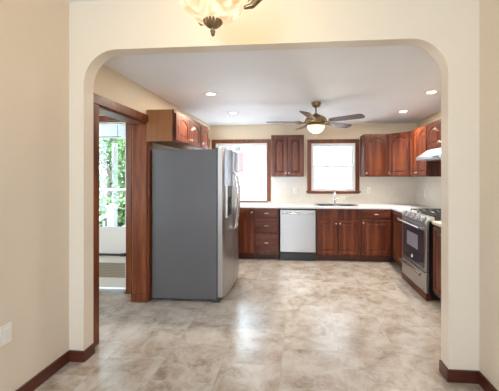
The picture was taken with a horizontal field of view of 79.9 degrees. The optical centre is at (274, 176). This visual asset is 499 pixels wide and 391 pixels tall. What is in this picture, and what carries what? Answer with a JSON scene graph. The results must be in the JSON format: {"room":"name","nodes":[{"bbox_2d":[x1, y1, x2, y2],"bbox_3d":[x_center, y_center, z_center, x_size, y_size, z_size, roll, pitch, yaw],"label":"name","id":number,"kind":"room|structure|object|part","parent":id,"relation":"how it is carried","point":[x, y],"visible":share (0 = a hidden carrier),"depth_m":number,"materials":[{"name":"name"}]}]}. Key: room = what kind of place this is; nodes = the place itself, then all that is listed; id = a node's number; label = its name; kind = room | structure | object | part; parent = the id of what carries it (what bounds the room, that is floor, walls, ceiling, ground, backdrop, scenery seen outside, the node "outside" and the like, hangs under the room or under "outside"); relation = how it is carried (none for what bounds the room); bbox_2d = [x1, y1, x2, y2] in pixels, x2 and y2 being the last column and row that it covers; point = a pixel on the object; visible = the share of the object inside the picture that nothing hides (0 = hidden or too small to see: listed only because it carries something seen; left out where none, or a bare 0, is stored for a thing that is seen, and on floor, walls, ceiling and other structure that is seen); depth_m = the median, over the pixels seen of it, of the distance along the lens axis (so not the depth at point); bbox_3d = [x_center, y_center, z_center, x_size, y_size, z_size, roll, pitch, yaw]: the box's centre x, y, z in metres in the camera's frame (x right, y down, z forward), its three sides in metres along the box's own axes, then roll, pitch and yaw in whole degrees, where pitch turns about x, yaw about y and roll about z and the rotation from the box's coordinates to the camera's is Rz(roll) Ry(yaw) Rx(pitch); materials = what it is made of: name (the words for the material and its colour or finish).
{"room":"dining room","nodes":[
{"label":"dining room","id":0,"kind":"room"},
{"bbox_2d":[0,0,68,390],"bbox_3d":[-1.881,0.037,-0.158,0.150,2.800,4.979,0,0,5],"label":"wall","id":1,"kind":"structure","parent":0,"point":[34,34],"depth_m":2.01,"materials":[{"name":"beige paint"}]},
{"bbox_2d":[0,322,11,346],"bbox_3d":[-1.641,0.962,1.790,0.010,0.120,0.118,0,0,5],"label":"wall outlet","id":2,"kind":"object","parent":1,"relation":"attached to","point":[5,330],"visible":1,"depth_m":1.81,"materials":[{"name":"white plastic"}]},
{"bbox_2d":[15,351,68,390],"bbox_3d":[-1.793,1.395,-0.098,0.016,0.085,4.813,0,0,5],"label":"baseboard","id":3,"kind":"structure","parent":1,"relation":"attached to","point":[45,374],"depth_m":2.08,"materials":[{"name":"brown wood"}]},
{"bbox_2d":[67,0,100,1],"bbox_3d":[-0.290,-1.413,-0.288,3.343,0.100,4.979,0,0,5],"label":"ceiling","id":4,"kind":"structure","parent":0,"point":[67,0],"depth_m":2.30,"materials":[{"name":"paint"}]},
{"bbox_2d":[180,0,261,36],"bbox_3d":[-0.281,-1.031,1.477,0.474,0.661,0.466,0,0,5],"label":"pendant lamp","id":5,"kind":"object","parent":4,"relation":"hanging from","point":[214,14],"visible":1,"depth_m":1.45,"materials":[{"name":"white glass"}]},
{"bbox_3d":[-0.310,-0.868,1.490,0.384,0.190,0.384,0,0,5],"label":"lamp shade","id":6,"kind":"part","parent":5,"relation":"part of","materials":[{"name":"white glass"}]},
{"bbox_3d":[-0.168,-1.019,1.497,0.252,0.358,0.042,0,0,3],"label":"arm","id":7,"kind":"part","parent":5,"relation":"part of","materials":[{"name":"gold metal"}]},
{"bbox_2d":[93,64,209,301],"bbox_3d":[-1.480,0.218,4.205,0.170,2.439,3.565,0,0,5],"label":"wall","id":8,"kind":"structure","parent":0,"point":[110,84],"depth_m":3.10,"materials":[{"name":"beige paint"}]},
{"bbox_2d":[93,93,152,345],"bbox_3d":[-1.571,0.369,2.990,0.202,2.137,1.019,0,0,5],"label":"door frame","id":9,"kind":"structure","parent":8,"relation":"in","point":[139,125],"depth_m":3.39,"materials":[{"name":"brown wood"}]},
{"bbox_2d":[147,109,199,147],"bbox_3d":[-1.239,-0.583,3.802,0.373,0.360,0.865,0,0,5],"label":"upper cabinet","id":10,"kind":"object","parent":8,"relation":"attached to","point":[167,127],"visible":1,"depth_m":3.38,"materials":[{"name":"brown wood"}]},
{"bbox_3d":[-1.110,-0.569,3.579,0.020,0.308,0.418,0,0,5],"label":"door","id":11,"kind":"part","parent":10,"relation":"part of","materials":[{"name":"brown wood"}]},
{"bbox_3d":[-1.113,-0.583,3.792,0.020,0.360,0.865,0,0,5],"label":"frame","id":12,"kind":"part","parent":10,"relation":"part of","materials":[{"name":"brown wood"}]},
{"bbox_3d":[-1.075,-0.569,4.001,0.020,0.308,0.418,0,0,5],"label":"door","id":13,"kind":"part","parent":10,"relation":"part of","materials":[{"name":"brown wood"}]},
{"bbox_2d":[178,123,208,148],"bbox_3d":[-1.188,-0.583,4.427,0.373,0.360,0.385,0,0,5],"label":"upper cabinet","id":14,"kind":"object","parent":8,"relation":"attached to","point":[204,132],"visible":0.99,"depth_m":4.36,"materials":[{"name":"brown wood"}]},
{"bbox_3d":[-1.042,-0.569,4.415,0.020,0.308,0.361,0,0,5],"label":"door","id":15,"kind":"part","parent":14,"relation":"part of","materials":[{"name":"brown wood"}]},
{"bbox_2d":[34,252,483,390],"bbox_3d":[-0.374,1.497,1.561,5.800,0.120,8.650,0,0,5],"label":"floor","id":16,"kind":"structure","parent":0,"point":[282,325],"depth_m":2.67,"materials":[{"name":"tile"}]},
{"bbox_2d":[152,148,239,302],"bbox_3d":[-0.910,0.552,3.825,0.948,1.770,0.865,0,0,5],"label":"refrigerator","id":17,"kind":"object","parent":16,"relation":"on","point":[196,192],"visible":1,"depth_m":3.40,"materials":[{"name":"grey metal"}]},
{"bbox_3d":[-0.581,0.524,3.564,0.092,1.697,0.397,0,0,5],"label":"door","id":18,"kind":"part","parent":17,"relation":"part of","materials":[{"name":"metal"}]},
{"bbox_3d":[-0.571,0.180,3.559,0.078,0.135,0.224,0,0,5],"label":"control panel","id":19,"kind":"part","parent":17,"relation":"part of","materials":[{"name":"black ceramic"}]},
{"bbox_3d":[-0.545,0.524,3.998,0.093,1.697,0.462,0,0,5],"label":"door","id":20,"kind":"part","parent":17,"relation":"part of","materials":[{"name":"metal"}]},
{"bbox_3d":[-0.485,0.295,3.718,0.083,0.712,0.028,0,0,5],"label":"handle","id":21,"kind":"part","parent":17,"relation":"part of","materials":[{"name":"silver metal"}]},
{"bbox_3d":[-0.479,0.295,3.798,0.083,0.712,0.028,0,0,5],"label":"handle","id":22,"kind":"part","parent":17,"relation":"part of","materials":[{"name":"silver metal"}]},
{"bbox_2d":[238,208,254,258],"bbox_3d":[-0.805,0.991,5.442,0.969,0.892,0.680,0,0,5],"label":"base cabinet","id":23,"kind":"object","parent":16,"relation":"on","point":[246,223],"visible":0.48,"depth_m":5.11,"materials":[{"name":"brown wood"}]},
{"bbox_2d":[240,203,435,212],"bbox_3d":[0.633,0.525,4.998,3.909,0.036,1.336,0,0,5],"label":"countertop","id":24,"kind":"structure","parent":23,"relation":"on","point":[396,207],"depth_m":5.06,"materials":[{"name":"stone"}]},
{"bbox_2d":[333,189,338,203],"bbox_3d":[1.101,0.361,5.440,0.112,0.282,0.172,0,0,35],"label":"faucet","id":25,"kind":"object","parent":24,"relation":"on","point":[334,200],"visible":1,"depth_m":5.47,"materials":[{"name":"silver metal"}]},
{"bbox_2d":[314,203,359,206],"bbox_3d":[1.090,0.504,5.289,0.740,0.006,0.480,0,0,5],"label":"sink","id":26,"kind":"object","parent":24,"relation":"in","point":[315,204],"visible":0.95,"depth_m":5.35,"materials":[{"name":"metal"}]},
{"bbox_2d":[255,208,279,258],"bbox_3d":[-0.112,0.991,5.386,0.417,0.892,0.679,0,0,5],"label":"base cabinet","id":27,"kind":"object","parent":16,"relation":"on","point":[267,220],"visible":1,"depth_m":5.08,"materials":[{"name":"brown wood"}]},
{"bbox_2d":[257,254,274,257],"bbox_3d":[-0.133,1.380,5.167,0.330,0.075,0.009,0,0,5],"label":"vent grille","id":28,"kind":"object","parent":27,"relation":"attached to","point":[258,255],"depth_m":5.17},
{"bbox_3d":[-0.137,1.136,5.084,0.393,0.302,0.024,0,0,5],"label":"drawer","id":29,"kind":"part","parent":27,"relation":"part of","materials":[{"name":"brown wood"}]},
{"bbox_3d":[-0.137,0.844,5.084,0.393,0.237,0.024,0,0,5],"label":"drawer","id":30,"kind":"part","parent":27,"relation":"part of","materials":[{"name":"brown wood"}]},
{"bbox_3d":[-0.137,0.632,5.084,0.393,0.140,0.024,0,0,5],"label":"drawer","id":31,"kind":"part","parent":27,"relation":"part of","materials":[{"name":"brown wood"}]},
{"bbox_2d":[280,208,315,260],"bbox_3d":[0.417,0.993,5.300,0.606,0.888,0.663,0,0,5],"label":"dishwasher","id":32,"kind":"object","parent":16,"relation":"on","point":[297,226],"visible":1,"depth_m":5.03,"materials":[{"name":"white metal"}]},
{"bbox_3d":[0.397,1.331,5.046,0.596,0.088,0.012,0,0,5],"label":"kick panel","id":33,"kind":"part","parent":32,"relation":"part of","materials":[{"name":"black metal"}]},
{"bbox_3d":[0.393,0.617,5.000,0.561,0.021,0.062,0,0,5],"label":"handle","id":34,"kind":"part","parent":32,"relation":"part of","materials":[{"name":"silver metal"}]},
{"bbox_2d":[316,209,358,260],"bbox_3d":[1.091,0.991,5.287,0.714,0.892,0.680,0,0,5],"label":"base cabinet","id":35,"kind":"object","parent":16,"relation":"on","point":[337,230],"visible":0.99,"depth_m":4.99,"materials":[{"name":"brown wood"}]},
{"bbox_3d":[0.897,1.022,5.002,0.332,0.570,0.020,0,0,5],"label":"door","id":36,"kind":"part","parent":35,"relation":"part of","materials":[{"name":"brown wood"}]},
{"bbox_3d":[1.238,1.022,4.974,0.332,0.570,0.020,0,0,5],"label":"door","id":37,"kind":"part","parent":35,"relation":"part of","materials":[{"name":"brown wood"}]},
{"bbox_2d":[359,209,391,261],"bbox_3d":[1.710,0.991,5.236,0.525,0.892,0.680,0,0,5],"label":"base cabinet","id":38,"kind":"object","parent":16,"relation":"on","point":[375,225],"visible":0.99,"depth_m":4.93,"materials":[{"name":"brown wood"}]},
{"bbox_3d":[1.694,0.632,4.934,0.482,0.140,0.024,0,0,5],"label":"drawer","id":39,"kind":"part","parent":38,"relation":"part of","materials":[{"name":"brown wood"}]},
{"bbox_3d":[1.694,1.012,4.936,0.482,0.590,0.020,0,0,5],"label":"door","id":40,"kind":"part","parent":38,"relation":"part of","materials":[{"name":"brown wood"}]},
{"bbox_2d":[392,210,401,266],"bbox_3d":[2.215,0.991,4.555,0.682,0.892,0.696,0,0,5],"label":"base cabinet","id":41,"kind":"object","parent":16,"relation":"on","point":[396,225],"visible":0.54,"depth_m":4.64,"materials":[{"name":"brown wood"}]},
{"bbox_3d":[1.909,0.632,4.529,0.024,0.140,0.558,0,0,5],"label":"drawer","id":42,"kind":"part","parent":41,"relation":"part of","materials":[{"name":"brown wood"}]},
{"bbox_3d":[1.911,1.012,4.528,0.020,0.590,0.558,0,0,5],"label":"door","id":43,"kind":"part","parent":41,"relation":"part of","materials":[{"name":"brown wood"}]},
{"bbox_2d":[398,208,440,300],"bbox_3d":[2.098,0.942,3.804,0.778,0.990,0.800,0,0,5],"label":"range","id":44,"kind":"object","parent":16,"relation":"on","point":[417,227],"visible":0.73,"depth_m":3.66,"materials":[{"name":"silver metal"}]},
{"bbox_3d":[1.747,0.607,3.832,0.074,0.028,0.700,0,0,5],"label":"handle","id":45,"kind":"part","parent":44,"relation":"part of","materials":[{"name":"silver metal"}]},
{"bbox_3d":[1.752,1.152,3.832,0.064,0.028,0.700,0,0,5],"label":"handle","id":46,"kind":"part","parent":44,"relation":"part of","materials":[{"name":"silver metal"}]},
{"bbox_3d":[1.783,0.857,3.829,0.006,0.440,0.700,0,0,5],"label":"glass panel","id":47,"kind":"part","parent":44,"relation":"part of","materials":[{"name":"black glass"}]},
{"bbox_3d":[1.802,1.240,3.828,0.035,0.235,0.800,0,0,5],"label":"warming drawer","id":48,"kind":"part","parent":44,"relation":"part of","materials":[{"name":"metal"}]},
{"bbox_3d":[1.802,0.845,3.828,0.035,0.535,0.800,0,0,5],"label":"oven door","id":49,"kind":"part","parent":44,"relation":"part of","materials":[{"name":"metal"}]},
{"bbox_3d":[1.834,0.522,3.825,0.100,0.100,0.800,0,0,5],"label":"control panel","id":50,"kind":"part","parent":44,"relation":"part of","materials":[{"name":"metal"}]},
{"bbox_2d":[411,208,440,220],"bbox_3d":[2.185,0.486,3.797,0.604,0.073,0.800,0,0,5],"label":"cooktop","id":51,"kind":"object","parent":44,"relation":"in","point":[436,216],"depth_m":3.80,"materials":[{"name":"metal"}]},
{"bbox_2d":[433,225,440,298],"bbox_3d":[2.093,0.991,3.065,0.682,0.892,0.620,0,0,5],"label":"base cabinet","id":52,"kind":"object","parent":16,"relation":"on","point":[436,229],"visible":0.11,"depth_m":3.29,"materials":[{"name":"brown wood"}]},
{"bbox_2d":[432,221,440,226],"bbox_3d":[2.103,0.525,3.061,0.652,0.036,0.645,0,0,5],"label":"countertop","id":53,"kind":"structure","parent":52,"relation":"on","point":[437,223],"depth_m":3.29,"materials":[{"name":"white stone"}]},
{"bbox_2d":[104,45,440,125],"bbox_3d":[0.520,-1.051,4.042,4.283,0.100,3.565,0,0,5],"label":"ceiling","id":54,"kind":"structure","parent":0,"point":[376,83],"depth_m":3.12,"materials":[{"name":"paint"}]},
{"bbox_2d":[203,92,218,95],"bbox_3d":[-0.769,-0.997,3.598,0.184,0.008,0.184,0,0,5],"label":"recessed light","id":55,"kind":"object","parent":54,"relation":"in","point":[204,93],"visible":1,"depth_m":3.59,"materials":[{"name":"white plastic"}]},
{"bbox_2d":[267,101,364,135],"bbox_3d":[0.516,-0.770,4.003,1.254,0.461,1.287,0,0,5],"label":"ceiling fan","id":56,"kind":"object","parent":54,"relation":"hanging from","point":[315,123],"visible":1,"depth_m":3.91,"materials":[{"name":"brown wood"}]},
{"bbox_3d":[0.414,-0.739,3.597,0.135,0.036,0.472,0,0,20],"label":"blade","id":57,"kind":"part","parent":56,"relation":"part of","materials":[{"name":"brown wood"}]},
{"bbox_3d":[0.560,-0.633,4.008,0.234,0.104,0.234,0,0,5],"label":"lamp shade","id":58,"kind":"part","parent":56,"relation":"part of","materials":[{"name":"white glass"}]},
{"bbox_3d":[0.921,-0.739,4.253,0.472,0.036,0.135,0,0,-34],"label":"blade","id":59,"kind":"part","parent":56,"relation":"part of","materials":[{"name":"brown wood"}]},
{"bbox_3d":[0.906,-0.739,3.741,0.472,0.036,0.135,0,0,38],"label":"blade","id":60,"kind":"part","parent":56,"relation":"part of","materials":[{"name":"brown wood"}]},
{"bbox_2d":[397,110,409,112],"bbox_3d":[1.978,-0.997,4.554,0.184,0.008,0.184,0,0,5],"label":"recessed light","id":61,"kind":"object","parent":54,"relation":"in","point":[400,111],"visible":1,"depth_m":4.55,"materials":[{"name":"white plastic"}]},
{"bbox_2d":[423,90,439,94],"bbox_3d":[1.859,-0.997,3.513,0.184,0.008,0.184,0,0,5],"label":"recessed light","id":62,"kind":"object","parent":54,"relation":"in","point":[429,92],"visible":1,"depth_m":3.51,"materials":[{"name":"white plastic"}]},
{"bbox_2d":[69,0,478,370],"bbox_3d":[0.330,0.037,2.214,4.363,2.800,0.109,0,0,5],"label":"wall","id":63,"kind":"structure","parent":0,"point":[101,31],"depth_m":2.17,"materials":[{"name":"paint"}]},
{"bbox_2d":[68,350,84,362],"bbox_3d":[-1.536,1.395,2.304,0.136,0.085,0.016,0,0,5],"label":"baseboard","id":64,"kind":"structure","parent":63,"relation":"attached to","point":[74,355],"depth_m":2.30,"materials":[{"name":"brown wood"}]},
{"bbox_2d":[84,343,94,360],"bbox_3d":[-1.471,1.395,2.361,0.016,0.085,0.109,0,0,5],"label":"baseboard","id":65,"kind":"structure","parent":63,"relation":"attached to","point":[90,350],"depth_m":2.35,"materials":[{"name":"brown wood"}]},
{"bbox_2d":[439,360,447,379],"bbox_3d":[1.220,1.395,2.141,0.016,0.085,0.109,0,0,5],"label":"baseboard","id":66,"kind":"structure","parent":63,"relation":"attached to","point":[442,367],"depth_m":2.14,"materials":[{"name":"brown wood"}]},
{"bbox_2d":[446,369,479,383],"bbox_3d":[1.318,1.395,2.071,0.222,0.085,0.016,0,0,5],"label":"baseboard","id":67,"kind":"structure","parent":63,"relation":"attached to","point":[452,375],"depth_m":2.06,"materials":[{"name":"brown wood"}]},
{"bbox_2d":[210,123,416,203],"bbox_3d":[0.694,0.218,5.741,3.913,2.439,0.150,0,0,5],"label":"wall","id":68,"kind":"structure","parent":0,"point":[217,132],"depth_m":5.67,"materials":[{"name":"beige paint"}]},
{"bbox_2d":[212,139,270,201],"bbox_3d":[-0.644,-0.115,5.825,1.157,1.210,0.160,0,0,5],"label":"window","id":69,"kind":"structure","parent":68,"relation":"in","point":[266,143],"depth_m":5.77,"materials":[{"name":"white plastic"}]},
{"bbox_3d":[-0.641,-0.339,5.865,0.963,0.574,0.030,0,0,5],"label":"sash","id":70,"kind":"part","parent":69,"relation":"part of","materials":[{"name":"white plastic"}]},
{"bbox_3d":[-0.644,0.186,5.825,0.963,0.548,0.030,0,0,5],"label":"sash","id":71,"kind":"part","parent":69,"relation":"part of","materials":[{"name":"white plastic"}]},
{"bbox_2d":[271,135,303,176],"bbox_3d":[0.248,-0.376,5.508,0.590,0.753,0.383,0,0,5],"label":"upper cabinet","id":72,"kind":"object","parent":68,"relation":"attached to","point":[287,151],"visible":1,"depth_m":5.35,"materials":[{"name":"brown wood"}]},
{"bbox_3d":[0.093,-0.367,5.368,0.280,0.711,0.020,0,0,5],"label":"door","id":73,"kind":"part","parent":72,"relation":"part of","materials":[{"name":"brown wood"}]},
{"bbox_3d":[0.378,-0.367,5.345,0.280,0.711,0.020,0,0,5],"label":"door","id":74,"kind":"part","parent":72,"relation":"part of","materials":[{"name":"brown wood"}]},
{"bbox_2d":[306,139,360,193],"bbox_3d":[1.117,-0.192,5.673,1.017,1.028,0.175,0,0,5],"label":"window","id":75,"kind":"structure","parent":68,"relation":"in","point":[353,143],"depth_m":5.64,"materials":[{"name":"white plastic"}]},
{"bbox_3d":[1.121,-0.390,5.721,0.779,0.444,0.030,0,0,5],"label":"sash","id":76,"kind":"part","parent":75,"relation":"part of","materials":[{"name":"white plastic"}]},
{"bbox_3d":[1.117,0.028,5.681,0.779,0.464,0.030,0,0,5],"label":"sash","id":77,"kind":"part","parent":75,"relation":"part of","materials":[{"name":"white plastic"}]},
{"bbox_3d":[1.119,-0.181,5.698,0.823,0.906,0.125,0,0,5],"label":"frame","id":78,"kind":"part","parent":75,"relation":"part of","materials":[{"name":"white plastic"}]},
{"bbox_3d":[1.111,0.297,5.609,1.017,0.050,0.045,0,0,5],"label":"sill","id":79,"kind":"part","parent":75,"relation":"part of","materials":[{"name":"wood"}]},
{"bbox_2d":[271,177,415,203],"bbox_3d":[1.282,0.253,5.614,2.720,0.506,0.006,0,0,5],"label":"backsplash","id":80,"kind":"structure","parent":68,"relation":"attached to","point":[384,190],"depth_m":5.58,"materials":[{"name":"beige tile"}]},
{"bbox_2d":[360,134,387,176],"bbox_3d":[1.804,-0.376,5.380,0.420,0.753,0.383,0,0,5],"label":"upper cabinet","id":81,"kind":"object","parent":68,"relation":"attached to","point":[373,147],"visible":1,"depth_m":5.22,"materials":[{"name":"brown wood"}]},
{"bbox_2d":[417,112,440,206],"bbox_3d":[2.579,0.218,3.873,0.150,2.439,3.565,0,0,5],"label":"wall","id":82,"kind":"structure","parent":0,"point":[435,117],"depth_m":4.96,"materials":[{"name":"beige paint"}]},
{"bbox_2d":[388,131,409,176],"bbox_3d":[2.300,-0.376,5.223,0.621,0.753,0.613,0,0,5],"label":"upper cabinet","id":83,"kind":"object","parent":82,"relation":"attached to","point":[398,143],"visible":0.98,"depth_m":5.06,"materials":[{"name":"brown wood"}]},
{"bbox_2d":[409,124,440,176],"bbox_3d":[2.367,-0.376,4.572,0.383,0.753,0.680,0,0,5],"label":"upper cabinet","id":84,"kind":"object","parent":82,"relation":"attached to","point":[417,137],"visible":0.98,"depth_m":4.46,"materials":[{"name":"brown wood"}]},
{"bbox_3d":[2.230,-0.367,4.750,0.020,0.711,0.325,0,0,5],"label":"door","id":85,"kind":"part","parent":84,"relation":"part of","materials":[{"name":"brown wood"}]},
{"bbox_3d":[2.236,-0.376,4.583,0.020,0.753,0.680,0,0,5],"label":"frame","id":86,"kind":"part","parent":84,"relation":"part of","materials":[{"name":"brown wood"}]},
{"bbox_3d":[2.203,-0.367,4.420,0.020,0.711,0.325,0,0,5],"label":"door","id":87,"kind":"part","parent":84,"relation":"part of","materials":[{"name":"brown wood"}]},
{"bbox_2d":[416,177,440,208],"bbox_3d":[2.522,0.142,4.127,0.006,0.729,2.757,0,0,5],"label":"backsplash","id":88,"kind":"structure","parent":82,"relation":"attached to","point":[432,185],"depth_m":4.95,"materials":[{"name":"beige tile"}]},
{"bbox_2d":[416,147,440,160],"bbox_3d":[2.239,-0.300,3.830,0.505,0.164,0.800,0,0,5],"label":"range hood","id":89,"kind":"object","parent":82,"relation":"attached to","point":[434,154],"visible":0.38,"depth_m":3.90,"materials":[{"name":"metal"}]},
{"bbox_2d":[427,119,440,149],"bbox_3d":[2.305,-0.568,3.820,0.383,0.370,0.830,0,0,5],"label":"upper cabinet","id":90,"kind":"object","parent":82,"relation":"attached to","point":[434,128],"visible":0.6,"depth_m":4.02,"materials":[{"name":"brown wood"}]},
{"bbox_2d":[479,0,498,390],"bbox_3d":[1.301,0.037,-0.418,0.150,2.800,4.979,0,0,5],"label":"wall","id":91,"kind":"structure","parent":0,"point":[488,9],"depth_m":1.96,"materials":[{"name":"beige paint"}]},
{"bbox_2d":[479,372,497,390],"bbox_3d":[1.224,1.395,-0.344,0.016,0.085,4.813,0,0,5],"label":"baseboard","id":92,"kind":"structure","parent":91,"relation":"attached to","point":[484,383],"depth_m":1.98,"materials":[{"name":"brown wood"}]},
{"bbox_3d":[-2.423,0.217,2.717,1.467,2.440,2.220,0,0,5],"label":"wall","id":93,"kind":"structure","parent":0,"visible":0},
{"bbox_2d":[99,125,124,137],"bbox_3d":[-2.842,-0.858,4.627,2.380,0.330,1.440,0,0,5],"label":"porch roof","id":94,"kind":"structure","parent":93,"relation":"attached to","point":[104,130],"depth_m":5.20,"materials":[{"name":"white paint"}]},
{"bbox_2d":[99,125,120,146],"bbox_3d":[-2.831,-0.734,4.947,0.550,0.497,0.016,0,0,5],"label":"bracket","id":95,"kind":"object","parent":94,"relation":"hanging from","point":[117,125],"visible":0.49,"depth_m":4.93,"materials":[{"name":"white metal"}]},
{"bbox_2d":[99,116,131,293],"bbox_3d":[-2.215,0.342,3.738,0.935,2.190,0.170,0,0,5],"label":"door","id":96,"kind":"structure","parent":93,"relation":"in","point":[115,243],"depth_m":3.70,"materials":[{"name":"white plastic"}]},
{"label":"outside","id":97,"kind":"structure","parent":0,"visible":0},
{"bbox_3d":[2.201,1.987,26.910,80.000,0.100,66.000,0,0,5],"label":"ground","id":98,"kind":"structure","parent":97,"visible":0},
{"bbox_2d":[99,140,123,197],"bbox_3d":[-7.488,-0.855,12.752,4.703,5.592,4.530,0,0,18],"label":"tree","id":99,"kind":"object","parent":98,"relation":"on","point":[100,168],"visible":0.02,"depth_m":12.44,"materials":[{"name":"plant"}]},
{"bbox_2d":[99,138,124,198],"bbox_3d":[-4.476,-0.513,8.205,3.723,4.912,3.226,0,0,-31],"label":"tree","id":100,"kind":"object","parent":98,"relation":"on","point":[120,142],"visible":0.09,"depth_m":7.85,"materials":[{"name":"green plant"}]},
{"bbox_2d":[99,139,124,226],"bbox_3d":[-3.377,0.600,6.228,1.353,2.701,1.356,0,0,5],"label":"tree","id":101,"kind":"object","parent":98,"relation":"on","point":[104,201],"visible":0.24,"depth_m":6.11,"materials":[{"name":"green plant"}]},
{"bbox_2d":[220,147,243,197],"bbox_3d":[-3.983,-2.113,19.389,7.500,8.100,6.800,0,0,5],"label":"house","id":102,"kind":"structure","parent":98,"relation":"on","point":[240,150],"depth_m":16.21,"materials":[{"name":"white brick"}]},
{"bbox_2d":[244,147,351,197],"bbox_3d":[4.666,-1.913,11.659,11.200,7.700,6.800,0,0,5],"label":"house","id":103,"kind":"structure","parent":98,"relation":"on","point":[253,156],"depth_m":8.92,"materials":[{"name":"grey"}]},
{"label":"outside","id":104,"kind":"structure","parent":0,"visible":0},
{"bbox_3d":[-2.780,1.512,4.647,2.100,0.130,1.490,0,0,5],"label":"porch","id":105,"kind":"object","parent":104,"visible":0},
{"bbox_2d":[105,203,118,226],"bbox_3d":[-2.893,0.962,5.293,0.160,0.970,0.160,0,0,5],"label":"newel post","id":106,"kind":"object","parent":105,"relation":"on","point":[112,208],"visible":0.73,"depth_m":5.24,"materials":[{"name":"white paint"}]},
{"bbox_2d":[99,213,124,226],"bbox_3d":[-2.828,0.982,5.288,1.700,0.930,0.040,0,0,5],"label":"porch railing","id":107,"kind":"object","parent":105,"relation":"on","point":[103,216],"visible":0.07,"depth_m":5.29,"materials":[{"name":"white paint"}]},
{"bbox_3d":[-3.325,0.857,5.329,0.703,0.440,0.040,0,0,5],"label":"handrail","id":108,"kind":"part","parent":107,"relation":"part of","materials":[{"name":"white paint"}]}
]}

